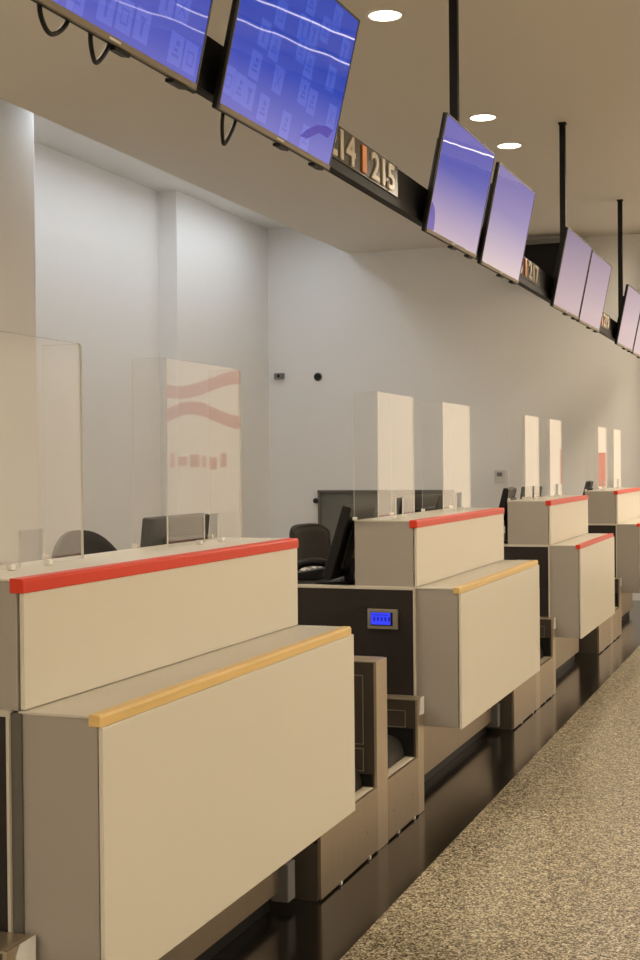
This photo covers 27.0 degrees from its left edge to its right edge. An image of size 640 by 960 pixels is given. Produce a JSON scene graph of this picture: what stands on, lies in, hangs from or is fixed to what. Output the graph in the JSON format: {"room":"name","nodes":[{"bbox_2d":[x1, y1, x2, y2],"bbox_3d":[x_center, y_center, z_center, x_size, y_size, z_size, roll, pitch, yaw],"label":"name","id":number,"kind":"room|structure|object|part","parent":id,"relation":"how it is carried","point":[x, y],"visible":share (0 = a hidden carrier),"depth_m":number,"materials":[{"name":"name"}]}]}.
{"room":"airport terminal","nodes":[
{"label":"airport terminal","id":0,"kind":"room"},
{"bbox_2d":[0,99,38,564],"bbox_3d":[-2.821,-0.753,9.605,0.775,4.360,1.660,0,1,20],"label":"wall pillar","id":1,"kind":"structure","parent":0,"point":[18,358],"depth_m":9.99,"materials":[{"name":"paint"}]},
{"bbox_2d":[34,141,269,559],"bbox_3d":[-4.575,-0.698,5.878,0.334,4.360,21.850,0,1,20],"label":"wall","id":2,"kind":"structure","parent":0,"point":[127,270],"depth_m":13.52,"materials":[{"name":"paint"}]},
{"bbox_2d":[34,114,287,228],"bbox_3d":[-4.068,-2.931,5.659,1.260,0.100,21.850,0,1,20],"label":"ceiling","id":3,"kind":"structure","parent":0,"point":[48,133],"depth_m":12.65,"materials":[{"name":"paint"}]},
{"bbox_2d":[0,0,639,252],"bbox_3d":[4.088,-2.746,2.630,16.140,0.360,21.850,0,1,20],"label":"ceiling","id":4,"kind":"structure","parent":0,"point":[535,65],"depth_m":9.28,"materials":[{"name":"paint"}]},
{"bbox_2d":[366,8,403,21],"bbox_3d":[0.361,-2.576,7.395,0.216,0.008,0.216,0,1,20],"label":"recessed light","id":5,"kind":"object","parent":4,"relation":"in","point":[383,14],"visible":1,"depth_m":7.39,"materials":[{"name":"white plastic"}]},
{"bbox_2d":[187,0,622,341],"bbox_3d":[1.081,-1.892,7.840,0.089,1.400,13.100,0,1,20],"label":"gantry","id":6,"kind":"object","parent":4,"relation":"hanging from","point":[410,202],"visible":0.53,"depth_m":6.08,"materials":[{"name":"black metal"}]},
{"bbox_2d":[31,0,212,90],"bbox_3d":[-0.478,-1.310,3.279,0.161,0.577,0.900,0,1,22],"label":"screen","id":7,"kind":"object","parent":6,"relation":"attached to","point":[168,37],"visible":1,"depth_m":3.43,"materials":[{"name":"lit glass display"},{"name":"black plastic"}]},
{"bbox_2d":[212,0,359,170],"bbox_3d":[-0.099,-1.312,4.296,0.168,0.600,0.900,0,1,22],"label":"screen","id":8,"kind":"object","parent":6,"relation":"attached to","point":[284,69],"visible":1,"depth_m":4.27,"materials":[{"name":"black plastic"},{"name":"glowing display glass"}]},
{"bbox_2d":[332,126,397,197],"bbox_3d":[0.159,-1.261,5.215,0.016,0.131,0.980,0,1,20],"label":"number sign","id":9,"kind":"object","parent":6,"relation":"attached to","point":[351,152],"visible":0.78,"depth_m":5.25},
{"bbox_2d":[421,112,495,258],"bbox_3d":[0.659,-1.377,6.360,0.153,0.532,0.868,0,1,22],"label":"screen","id":10,"kind":"object","parent":6,"relation":"attached to","point":[462,165],"visible":1,"depth_m":6.28,"materials":[{"name":"lit display screen"},{"name":"black plastic"}]},
{"bbox_3d":[0.667,-1.383,6.356,0.018,0.530,0.868,12,5,21],"label":"casing","id":11,"kind":"part","parent":10,"relation":"part of","materials":[{"name":"black metal"}]},
{"bbox_2d":[477,162,535,284],"bbox_3d":[1.022,-1.391,7.337,0.153,0.532,0.852,0,1,22],"label":"screen","id":12,"kind":"object","parent":6,"relation":"attached to","point":[510,202],"visible":1,"depth_m":7.25,"materials":[{"name":"lit display screen"},{"name":"black plastic"}]},
{"bbox_3d":[1.030,-1.396,7.334,0.018,0.530,0.852,12,5,21],"label":"casing","id":13,"kind":"part","parent":12,"relation":"part of","materials":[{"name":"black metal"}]},
{"bbox_2d":[520,256,539,286],"bbox_3d":[1.246,-1.302,8.139,0.016,0.131,0.980,0,1,20],"label":"number sign","id":14,"kind":"object","parent":6,"relation":"attached to","point":[530,271],"visible":0.47,"depth_m":8.30,"materials":[{"name":"plastic"}]},
{"bbox_2d":[550,227,592,319],"bbox_3d":[1.740,-1.418,9.268,0.153,0.532,0.900,0,1,22],"label":"screen","id":15,"kind":"object","parent":6,"relation":"attached to","point":[574,253],"visible":1,"depth_m":9.17,"materials":[{"name":"purple glass"}]},
{"bbox_3d":[1.748,-1.423,9.265,0.018,0.530,0.900,12,5,21],"label":"casing","id":16,"kind":"part","parent":15,"relation":"part of","materials":[{"name":"black metal"}]},
{"bbox_2d":[576,250,611,332],"bbox_3d":[2.096,-1.431,10.226,0.153,0.532,0.868,0,1,22],"label":"screen","id":17,"kind":"object","parent":6,"relation":"attached to","point":[599,270],"visible":0.92,"depth_m":10.19,"materials":[{"name":"purple glass"}]},
{"bbox_2d":[601,312,609,331],"bbox_3d":[2.333,-1.342,11.064,0.016,0.131,0.980,0,1,20],"label":"number sign","id":18,"kind":"object","parent":6,"relation":"attached to","point":[605,323],"visible":0.44,"depth_m":11.29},
{"bbox_2d":[614,284,639,352],"bbox_3d":[2.802,-1.457,12.125,0.153,0.532,0.900,0,1,22],"label":"screen","id":19,"kind":"object","parent":6,"relation":"attached to","point":[629,311],"visible":1,"depth_m":12.00,"materials":[{"name":"purple glass"}]},
{"bbox_3d":[2.810,-1.463,12.122,0.018,0.530,0.900,12,5,21],"label":"casing","id":20,"kind":"part","parent":19,"relation":"part of","materials":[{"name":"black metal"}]},
{"bbox_2d":[631,316,639,357],"bbox_3d":[3.182,-1.471,13.146,0.153,0.532,0.900,0,1,22],"label":"screen","id":21,"kind":"object","parent":6,"relation":"attached to","point":[636,348],"visible":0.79,"depth_m":12.84,"materials":[{"name":"purple glass"}]},
{"bbox_3d":[3.200,-1.480,13.139,0.005,0.504,0.884,12,5,21],"label":"screen glass","id":22,"kind":"part","parent":21,"relation":"part of","materials":[{"name":"purple glass"}]},
{"bbox_2d":[468,113,497,121],"bbox_3d":[1.171,-2.607,9.590,0.216,0.008,0.216,0,1,20],"label":"recessed light","id":23,"kind":"object","parent":4,"relation":"in","point":[481,117],"visible":1,"depth_m":9.59,"materials":[{"name":"white plastic"}]},
{"bbox_2d":[495,142,522,148],"bbox_3d":[1.484,-2.619,10.444,0.216,0.008,0.216,0,1,20],"label":"recessed light","id":24,"kind":"object","parent":4,"relation":"in","point":[506,145],"visible":1,"depth_m":10.44,"materials":[{"name":"white plastic"}]},
{"bbox_2d":[210,600,639,959],"bbox_3d":[-0.288,1.508,4.316,0.838,0.100,21.850,0,1,20],"label":"floor black tile","id":25,"kind":"structure","parent":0,"point":[327,928],"depth_m":5.46,"materials":[{"name":"black tile"}]},
{"bbox_2d":[0,931,35,959],"bbox_3d":[-0.928,1.235,2.963,0.623,0.484,0.110,0,1,20],"label":"divider","id":26,"kind":"object","parent":25,"relation":"on","point":[13,946],"visible":1,"depth_m":2.87,"materials":[{"name":"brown metal"}]},
{"bbox_3d":[-0.644,1.234,2.858,0.012,0.482,0.106,0,1,20],"label":"plate","id":27,"kind":"part","parent":26,"relation":"part of","materials":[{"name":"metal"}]},
{"bbox_2d":[0,538,354,959],"bbox_3d":[-0.725,0.836,3.854,1.188,1.259,1.733,0,1,20],"label":"desk","id":28,"kind":"object","parent":25,"relation":"on","point":[172,735],"visible":0.94,"depth_m":3.26,"materials":[{"name":"grey laminate"}]},
{"bbox_3d":[-1.118,0.970,3.104,0.932,0.896,0.020,0,1,20],"label":"panel","id":29,"kind":"part","parent":28,"relation":"part of","materials":[{"name":"laminate"}]},
{"bbox_3d":[-1.115,0.963,3.100,0.940,0.910,0.024,0,1,20],"label":"trim","id":30,"kind":"part","parent":28,"relation":"part of","materials":[{"name":"laminate"}]},
{"bbox_3d":[-0.661,0.964,2.936,0.026,0.904,0.016,0,1,20],"label":"corner post","id":31,"kind":"part","parent":28,"relation":"part of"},
{"bbox_2d":[0,331,83,569],"bbox_3d":[-0.770,-0.069,3.243,0.129,0.565,0.563,0,1,20],"label":"shield","id":32,"kind":"object","parent":28,"relation":"on","point":[45,557],"visible":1,"depth_m":3.48,"materials":[{"name":"clear glass"}]},
{"bbox_2d":[0,538,284,580],"bbox_3d":[-0.512,0.210,3.749,0.257,0.006,1.655,0,1,20],"label":"countertop","id":33,"kind":"structure","parent":28,"relation":"on","point":[96,559],"depth_m":3.63,"materials":[{"name":"laminate"}]},
{"bbox_3d":[-0.367,0.366,3.699,0.012,0.259,1.647,0,1,20],"label":"panel","id":34,"kind":"part","parent":28,"relation":"part of","materials":[{"name":"beige laminate"}]},
{"bbox_2d":[140,513,209,547],"bbox_3d":[-0.494,0.305,4.407,0.180,0.379,0.420,0,1,20],"label":"monitor","id":35,"kind":"object","parent":28,"relation":"on","point":[183,527],"visible":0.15,"depth_m":4.32,"materials":[{"name":"black plastic"}]},
{"bbox_2d":[18,625,340,718],"bbox_3d":[-0.292,0.500,3.671,0.177,0.006,1.655,0,1,20],"label":"shelf","id":36,"kind":"object","parent":28,"relation":"attached to","point":[86,701],"depth_m":3.40,"materials":[{"name":"laminate"}]},
{"bbox_2d":[132,358,241,547],"bbox_3d":[-0.410,-0.082,4.213,0.129,0.565,0.549,0,1,20],"label":"shield","id":37,"kind":"object","parent":28,"relation":"on","point":[210,536],"visible":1,"depth_m":4.18,"materials":[{"name":"clear glass"}]},
{"bbox_3d":[-0.359,-0.085,4.194,0.005,0.561,0.541,0,1,20],"label":"pane","id":38,"kind":"part","parent":37,"relation":"part of","materials":[{"name":"clear glass"}]},
{"bbox_3d":[-0.179,0.812,3.633,0.011,0.584,1.655,0,1,20],"label":"panel","id":39,"kind":"part","parent":28,"relation":"part of","materials":[{"name":"beige laminate"}]},
{"bbox_2d":[291,768,377,901],"bbox_3d":[-0.166,1.277,4.982,0.604,0.344,0.630,0,1,20],"label":"scale","id":40,"kind":"object","parent":25,"relation":"on","point":[323,865],"visible":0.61,"depth_m":4.76,"materials":[{"name":"metal"}]},
{"bbox_3d":[0.107,1.319,4.881,0.015,0.242,0.630,0,1,20],"label":"plate","id":41,"kind":"part","parent":40,"relation":"part of","materials":[{"name":"metal"}]},
{"bbox_3d":[0.078,1.206,4.890,0.045,0.015,0.630,0,1,20],"label":"sill","id":42,"kind":"part","parent":40,"relation":"part of","materials":[{"name":"metal"}]},
{"bbox_2d":[354,656,387,851],"bbox_3d":[-0.046,1.075,5.341,0.620,0.739,0.137,0,1,20],"label":"divider","id":43,"kind":"object","parent":25,"relation":"on","point":[370,672],"visible":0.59,"depth_m":5.19,"materials":[{"name":"brown metal"}]},
{"bbox_3d":[-0.041,0.948,5.268,0.442,0.369,0.002,0,1,20],"label":"inset panel","id":44,"kind":"part","parent":43,"relation":"part of","materials":[{"name":"brown metal"}]},
{"bbox_3d":[-0.040,0.948,5.266,0.445,0.375,0.004,0,1,20],"label":"inset trim","id":45,"kind":"part","parent":43,"relation":"part of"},
{"bbox_3d":[0.240,1.073,5.237,0.012,0.738,0.134,0,1,20],"label":"plate","id":46,"kind":"part","parent":43,"relation":"part of","materials":[{"name":"metal"}]},
{"bbox_2d":[387,735,418,839],"bbox_3d":[0.067,1.268,5.607,0.604,0.344,0.432,0,1,20],"label":"lane","id":47,"kind":"object","parent":25,"relation":"on","point":[403,798],"visible":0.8,"depth_m":5.54,"materials":[{"name":"metal"}]},
{"bbox_3d":[0.310,1.198,5.515,0.045,0.015,0.432,0,1,20],"label":"sill","id":48,"kind":"part","parent":47,"relation":"part of","materials":[{"name":"metal"}]},
{"bbox_2d":[387,694,423,814],"bbox_3d":[0.147,1.188,5.853,0.623,0.498,0.092,0,1,20],"label":"divider","id":49,"kind":"object","parent":25,"relation":"on","point":[405,713],"visible":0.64,"depth_m":5.73,"materials":[{"name":"brown metal"}]},
{"bbox_3d":[0.158,1.027,5.801,0.442,0.067,0.002,0,1,20],"label":"inset panel","id":50,"kind":"part","parent":49,"relation":"part of","materials":[{"name":"brown metal"}]},
{"bbox_3d":[0.159,1.027,5.800,0.445,0.073,0.004,0,1,20],"label":"inset trim","id":51,"kind":"part","parent":49,"relation":"part of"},
{"bbox_3d":[0.431,1.188,5.749,0.012,0.496,0.088,0,1,20],"label":"plate","id":52,"kind":"part","parent":49,"relation":"part of","materials":[{"name":"metal"}]},
{"bbox_2d":[297,508,539,782],"bbox_3d":[0.360,0.796,6.773,1.188,1.259,1.813,0,1,20],"label":"desk","id":53,"kind":"object","parent":25,"relation":"on","point":[435,594],"visible":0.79,"depth_m":5.93,"materials":[{"name":"grey laminate"}]},
{"bbox_2d":[297,558,326,579],"bbox_3d":[-0.041,0.418,6.347,0.197,0.104,0.160,-1,1,0],"label":"telephone","id":54,"kind":"object","parent":53,"relation":"on","point":[315,573],"visible":0.67,"depth_m":6.27,"materials":[{"name":"black plastic"}]},
{"bbox_2d":[297,566,354,584],"bbox_3d":[0.126,0.477,6.839,0.706,0.026,1.735,0,1,20],"label":"countertop","id":55,"kind":"structure","parent":53,"relation":"on","point":[298,581],"depth_m":6.18,"materials":[{"name":"laminate"}]},
{"bbox_2d":[316,503,374,584],"bbox_3d":[0.105,0.291,6.144,0.212,0.361,0.460,0,1,16],"label":"monitor","id":56,"kind":"object","parent":53,"relation":"on","point":[340,562],"visible":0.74,"depth_m":5.97,"materials":[{"name":"black plastic"}]},
{"bbox_3d":[-0.035,0.930,5.981,0.956,0.896,0.020,0,1,20],"label":"panel","id":57,"kind":"part","parent":53,"relation":"part of","materials":[{"name":"black laminate"}]},
{"bbox_3d":[-0.032,0.923,5.978,0.964,0.910,0.024,0,1,20],"label":"trim","id":58,"kind":"part","parent":53,"relation":"part of","materials":[{"name":"laminate"}]},
{"bbox_2d":[353,391,414,519],"bbox_3d":[0.300,-0.109,6.123,0.129,0.565,0.568,0,1,20],"label":"shield","id":59,"kind":"object","parent":53,"relation":"on","point":[392,515],"visible":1,"depth_m":6.15,"materials":[{"name":"clear glass"}]},
{"bbox_3d":[0.351,-0.111,6.104,0.005,0.561,0.560,0,1,20],"label":"pane","id":60,"kind":"part","parent":59,"relation":"part of","materials":[{"name":"clear glass"}]},
{"bbox_2d":[399,493,438,514],"bbox_3d":[0.505,0.267,7.210,0.180,0.379,0.420,0,1,28],"label":"monitor","id":61,"kind":"object","parent":53,"relation":"on","point":[430,501],"visible":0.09,"depth_m":7.12,"materials":[{"name":"black plastic"}]},
{"bbox_2d":[354,508,491,521],"bbox_3d":[0.573,0.170,6.668,0.257,0.006,1.735,0,1,20],"label":"countertop","id":62,"kind":"structure","parent":53,"relation":"on","point":[433,513],"depth_m":6.39,"materials":[{"name":"laminate"}]},
{"bbox_2d":[421,402,470,511],"bbox_3d":[0.682,-0.123,7.152,0.129,0.565,0.583,0,1,20],"label":"shield","id":63,"kind":"object","parent":53,"relation":"on","point":[450,506],"visible":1,"depth_m":7.22,"materials":[{"name":"clear glass"}]},
{"bbox_3d":[0.733,-0.125,7.133,0.005,0.561,0.575,0,1,20],"label":"pane","id":64,"kind":"part","parent":63,"relation":"part of","materials":[{"name":"clear glass"}]},
{"bbox_3d":[0.718,0.325,6.619,0.012,0.259,1.727,0,1,20],"label":"panel","id":65,"kind":"part","parent":53,"relation":"part of","materials":[{"name":"beige laminate"}]},
{"bbox_2d":[415,560,530,589],"bbox_3d":[0.793,0.459,6.591,0.177,0.006,1.735,0,1,20],"label":"shelf","id":66,"kind":"object","parent":53,"relation":"attached to","point":[454,579],"depth_m":6.40,"materials":[{"name":"laminate"}]},
{"bbox_3d":[0.906,0.771,6.553,0.011,0.584,1.735,0,1,20],"label":"panel","id":67,"kind":"part","parent":53,"relation":"part of","materials":[{"name":"beige laminate"}]},
{"bbox_2d":[486,674,535,729],"bbox_3d":[0.925,1.236,7.915,0.604,0.344,0.630,0,1,20],"label":"lane","id":68,"kind":"object","parent":25,"relation":"on","point":[515,707],"visible":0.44,"depth_m":7.62,"materials":[{"name":"metal"}]},
{"bbox_3d":[1.197,1.279,7.815,0.015,0.242,0.630,0,1,20],"label":"plate","id":69,"kind":"part","parent":68,"relation":"part of","materials":[{"name":"metal"}]},
{"bbox_2d":[536,588,539,709],"bbox_3d":[1.044,1.034,8.275,0.620,0.739,0.137,0,1,20],"label":"divider","id":70,"kind":"object","parent":25,"relation":"on","point":[538,672],"visible":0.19,"depth_m":8.18,"materials":[{"name":"brown metal"}]},
{"bbox_2d":[540,647,552,705],"bbox_3d":[1.157,1.228,8.541,0.604,0.344,0.432,0,1,20],"label":"lane","id":71,"kind":"object","parent":25,"relation":"on","point":[546,663],"visible":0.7,"depth_m":8.44,"materials":[{"name":"metal"}]},
{"bbox_3d":[1.401,1.157,8.449,0.045,0.015,0.432,0,1,20],"label":"sill","id":72,"kind":"part","parent":71,"relation":"part of","materials":[{"name":"metal"}]},
{"bbox_2d":[540,617,555,694],"bbox_3d":[1.237,1.147,8.787,0.623,0.498,0.092,0,1,20],"label":"divider","id":73,"kind":"object","parent":25,"relation":"on","point":[547,624],"visible":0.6,"depth_m":8.65,"materials":[{"name":"brown metal"}]},
{"bbox_3d":[1.248,0.986,8.735,0.442,0.067,0.002,0,1,20],"label":"inset panel","id":74,"kind":"part","parent":73,"relation":"part of","materials":[{"name":"brown metal"}]},
{"bbox_3d":[1.521,1.147,8.683,0.012,0.496,0.088,0,1,20],"label":"plate","id":75,"kind":"part","parent":73,"relation":"part of","materials":[{"name":"metal"}]},
{"bbox_2d":[504,495,614,674],"bbox_3d":[1.407,0.757,9.590,1.188,1.259,1.564,0,1,20],"label":"desk","id":76,"kind":"object","parent":25,"relation":"on","point":[577,566],"visible":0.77,"depth_m":8.81,"materials":[{"name":"grey laminate"}]},
{"bbox_2d":[499,487,516,542],"bbox_3d":[1.255,0.240,9.225,0.182,0.376,0.420,0,1,15],"label":"monitor","id":77,"kind":"object","parent":76,"relation":"on","point":[512,491],"visible":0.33,"depth_m":9.08,"materials":[{"name":"black plastic"}]},
{"bbox_3d":[1.285,0.186,9.216,0.104,0.269,0.420,0,1,15],"label":"casing","id":78,"kind":"part","parent":77,"relation":"part of","materials":[{"name":"black plastic"}]},
{"bbox_2d":[508,415,538,500],"bbox_3d":[1.385,-0.149,9.043,0.129,0.565,0.478,0,1,20],"label":"shield","id":79,"kind":"object","parent":76,"relation":"on","point":[509,499],"visible":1,"depth_m":9.10,"materials":[{"name":"clear glass"}]},
{"bbox_3d":[1.436,-0.151,9.024,0.005,0.561,0.470,0,1,20],"label":"pane","id":80,"kind":"part","parent":79,"relation":"part of","materials":[{"name":"clear glass"}]},
{"bbox_3d":[1.055,0.890,8.915,0.956,0.896,0.020,0,1,20],"label":"panel","id":81,"kind":"part","parent":76,"relation":"part of","materials":[{"name":"laminate"}]},
{"bbox_3d":[1.058,0.883,8.912,0.964,0.910,0.024,0,1,20],"label":"trim","id":82,"kind":"part","parent":76,"relation":"part of","materials":[{"name":"laminate"}]},
{"bbox_2d":[520,486,541,498],"bbox_3d":[1.567,0.232,10.069,0.180,0.370,0.420,0,1,25],"label":"monitor","id":83,"kind":"object","parent":76,"relation":"on","point":[529,489],"visible":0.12,"depth_m":9.96,"materials":[{"name":"black plastic"}]},
{"bbox_2d":[507,495,580,501],"bbox_3d":[1.629,0.130,9.511,0.257,0.006,1.540,0,1,20],"label":"countertop","id":84,"kind":"structure","parent":76,"relation":"on","point":[543,498],"depth_m":9.30,"materials":[{"name":"laminate"}]},
{"bbox_2d":[534,419,561,496],"bbox_3d":[1.690,-0.161,9.863,0.129,0.565,0.478,0,1,20],"label":"shield","id":85,"kind":"object","parent":76,"relation":"on","point":[549,419],"visible":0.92,"depth_m":9.92,"materials":[{"name":"clear glass"}]},
{"bbox_3d":[1.740,-0.163,9.844,0.005,0.561,0.470,0,1,20],"label":"pane","id":86,"kind":"part","parent":85,"relation":"part of","materials":[{"name":"clear glass"}]},
{"bbox_3d":[1.774,0.286,9.461,0.012,0.259,1.532,0,1,20],"label":"panel","id":87,"kind":"part","parent":76,"relation":"part of","materials":[{"name":"beige laminate"}]},
{"bbox_2d":[550,533,605,545],"bbox_3d":[1.849,0.420,9.433,0.177,0.006,1.540,0,1,20],"label":"shelf","id":88,"kind":"object","parent":76,"relation":"attached to","point":[574,539],"depth_m":9.29,"materials":[{"name":"laminate"}]},
{"bbox_3d":[1.962,0.732,9.395,0.011,0.584,1.540,0,1,20],"label":"panel","id":89,"kind":"part","parent":76,"relation":"part of","materials":[{"name":"beige laminate"}]},
{"bbox_2d":[577,617,610,653],"bbox_3d":[2.024,1.195,10.873,0.604,0.344,0.630,0,1,20],"label":"lane","id":90,"kind":"object","parent":25,"relation":"on","point":[598,639],"visible":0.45,"depth_m":10.52,"materials":[{"name":"metal"}]},
{"bbox_3d":[2.296,1.238,10.772,0.015,0.242,0.630,0,1,20],"label":"plate","id":91,"kind":"part","parent":90,"relation":"part of","materials":[{"name":"metal"}]},
{"bbox_2d":[610,615,612,643],"bbox_3d":[2.143,0.993,11.232,0.620,0.739,0.137,0,1,20],"label":"divider","id":92,"kind":"object","parent":25,"relation":"on","point":[612,615],"visible":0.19,"depth_m":11.11,"materials":[{"name":"brown metal"}]},
{"bbox_2d":[585,488,639,620],"bbox_3d":[2.514,0.716,12.568,1.188,1.259,1.609,0,1,20],"label":"desk","id":93,"kind":"object","parent":25,"relation":"on","point":[616,511],"visible":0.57,"depth_m":11.72,"materials":[{"name":"grey laminate"}]},
{"bbox_2d":[583,481,593,494],"bbox_3d":[2.464,0.195,12.477,0.182,0.376,0.420,0,1,15],"label":"monitor","id":94,"kind":"object","parent":93,"relation":"on","point":[589,484],"visible":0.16,"depth_m":12.27,"materials":[{"name":"black plastic"}]},
{"bbox_2d":[585,427,606,490],"bbox_3d":[2.489,-0.190,12.014,0.129,0.565,0.508,0,1,20],"label":"shield","id":95,"kind":"object","parent":93,"relation":"on","point":[602,427],"visible":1,"depth_m":12.23,"materials":[{"name":"clear glass"}]},
{"bbox_3d":[2.540,-0.193,11.995,0.005,0.561,0.500,0,1,20],"label":"pane","id":96,"kind":"part","parent":95,"relation":"part of","materials":[{"name":"clear glass"}]},
{"bbox_3d":[2.154,0.849,11.872,0.956,0.896,0.020,0,1,20],"label":"panel","id":97,"kind":"part","parent":93,"relation":"part of","materials":[{"name":"laminate"}]},
{"bbox_3d":[2.157,0.842,11.869,0.964,0.910,0.024,0,1,20],"label":"trim","id":98,"kind":"part","parent":93,"relation":"part of","materials":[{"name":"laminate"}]},
{"bbox_2d":[585,488,629,491],"bbox_3d":[2.736,0.089,12.489,0.257,0.006,1.585,0,1,20],"label":"countertop","id":99,"kind":"structure","parent":93,"relation":"on","point":[608,489],"depth_m":11.95,"materials":[{"name":"laminate"}]},
{"bbox_2d":[601,429,620,488],"bbox_3d":[2.824,-0.203,12.914,0.129,0.565,0.508,0,1,20],"label":"shield","id":100,"kind":"object","parent":93,"relation":"on","point":[618,432],"visible":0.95,"depth_m":12.91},
{"bbox_3d":[2.874,-0.205,12.895,0.005,0.561,0.500,0,1,20],"label":"pane","id":101,"kind":"part","parent":100,"relation":"part of","materials":[{"name":"clear glass"}]},
{"bbox_3d":[2.881,0.245,12.439,0.012,0.259,1.577,0,1,20],"label":"panel","id":102,"kind":"part","parent":93,"relation":"part of","materials":[{"name":"beige laminate"}]},
{"bbox_2d":[617,517,639,524],"bbox_3d":[2.956,0.379,12.411,0.177,0.006,1.585,0,1,20],"label":"shelf","id":103,"kind":"object","parent":93,"relation":"attached to","point":[625,520],"depth_m":11.99,"materials":[{"name":"laminate"}]},
{"bbox_3d":[3.069,0.691,12.373,0.011,0.584,1.585,0,1,20],"label":"panel","id":104,"kind":"part","parent":93,"relation":"part of","materials":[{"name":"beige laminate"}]},
{"bbox_2d":[613,607,619,640],"bbox_3d":[2.256,1.187,11.498,0.604,0.344,0.432,0,1,20],"label":"lane","id":105,"kind":"object","parent":25,"relation":"on","point":[616,617],"visible":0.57,"depth_m":11.39,"materials":[{"name":"metal"}]},
{"bbox_2d":[615,578,621,634],"bbox_3d":[2.336,1.107,11.744,0.623,0.498,0.092,0,1,20],"label":"divider","id":106,"kind":"object","parent":25,"relation":"on","point":[618,581],"visible":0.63,"depth_m":11.61,"materials":[{"name":"brown metal"}]},
{"bbox_3d":[2.620,1.106,11.640,0.012,0.496,0.088,0,1,20],"label":"plate","id":107,"kind":"part","parent":106,"relation":"part of","materials":[{"name":"metal"}]},
{"bbox_2d":[267,227,639,599],"bbox_3d":[7.296,-0.935,13.183,17.500,4.460,0.120,0,1,20],"label":"wall","id":108,"kind":"structure","parent":0,"point":[435,326],"depth_m":15.34,"materials":[{"name":"paint"}]},
{"bbox_2d":[274,373,284,378],"bbox_3d":[-0.490,-1.246,15.979,0.124,0.070,0.055,0,1,20],"label":"camera","id":109,"kind":"object","parent":108,"relation":"attached to","point":[276,375],"visible":1,"depth_m":15.95,"materials":[{"name":"grey plastic"}]},
{"bbox_2d":[313,492,317,523],"bbox_3d":[-0.041,0.741,15.837,0.060,1.190,0.060,0,1,20],"label":"conduit","id":110,"kind":"object","parent":108,"relation":"attached to","point":[315,500],"visible":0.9,"depth_m":15.83,"materials":[{"name":"white plastic"}]},
{"bbox_2d":[314,373,321,380],"bbox_3d":[-0.031,-1.224,15.814,0.104,0.104,0.045,0,1,20],"label":"wall sensor","id":111,"kind":"object","parent":108,"relation":"attached to","point":[317,376],"visible":1,"depth_m":15.80,"materials":[{"name":"black plastic"}]},
{"bbox_2d":[317,490,453,543],"bbox_3d":[0.758,0.724,15.548,1.660,1.215,0.045,0,1,20],"label":"hatch","id":112,"kind":"object","parent":108,"relation":"attached to","point":[330,502],"visible":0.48,"depth_m":15.64,"materials":[{"name":"metal"}]},
{"bbox_3d":[0.758,0.724,15.548,1.660,1.215,0.045,0,1,20],"label":"frame","id":113,"kind":"part","parent":112,"relation":"part of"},
{"bbox_2d":[494,470,505,482],"bbox_3d":[2.034,-0.040,15.072,0.124,0.150,0.028,0,1,20],"label":"thermostat","id":114,"kind":"object","parent":108,"relation":"attached to","point":[499,475],"visible":1,"depth_m":15.06,"materials":[{"name":"plastic"}]},
{"bbox_2d":[524,236,582,276],"bbox_3d":[2.518,-2.401,14.675,0.760,0.450,0.375,0,1,20],"label":"board","id":115,"kind":"object","parent":108,"relation":"attached to","point":[542,252],"visible":0.19,"depth_m":14.52,"materials":[{"name":"black metal"}]},
{"bbox_2d":[340,646,639,959],"bbox_3d":[5.898,1.474,2.016,12.362,0.100,21.850,0,1,20],"label":"floor","id":116,"kind":"structure","parent":0,"point":[549,869],"depth_m":4.93,"materials":[{"name":"stone"}]},
{"bbox_3d":[-2.649,1.521,5.193,4.200,0.100,21.850,0,1,20],"label":"floor","id":117,"kind":"structure","parent":0,"visible":0},
{"bbox_2d":[52,530,116,558],"bbox_3d":[-0.852,0.833,5.505,0.582,1.236,0.559,-1,1,-42],"label":"office chair","id":118,"kind":"object","parent":117,"relation":"on","point":[68,544],"visible":0.09,"depth_m":5.67,"materials":[{"name":"black leather"}]},
{"bbox_2d":[289,523,330,560],"bbox_3d":[0.130,0.843,8.201,0.559,1.141,0.582,0,1,25],"label":"office chair","id":119,"kind":"object","parent":117,"relation":"on","point":[314,540],"visible":0.24,"depth_m":8.35,"materials":[{"name":"black fabric"}]},
{"bbox_3d":[-0.066,0.506,8.286,0.123,0.466,0.548,0,1,25],"label":"frame","id":120,"kind":"part","parent":119,"relation":"part of","materials":[{"name":"black plastic"}]}
]}

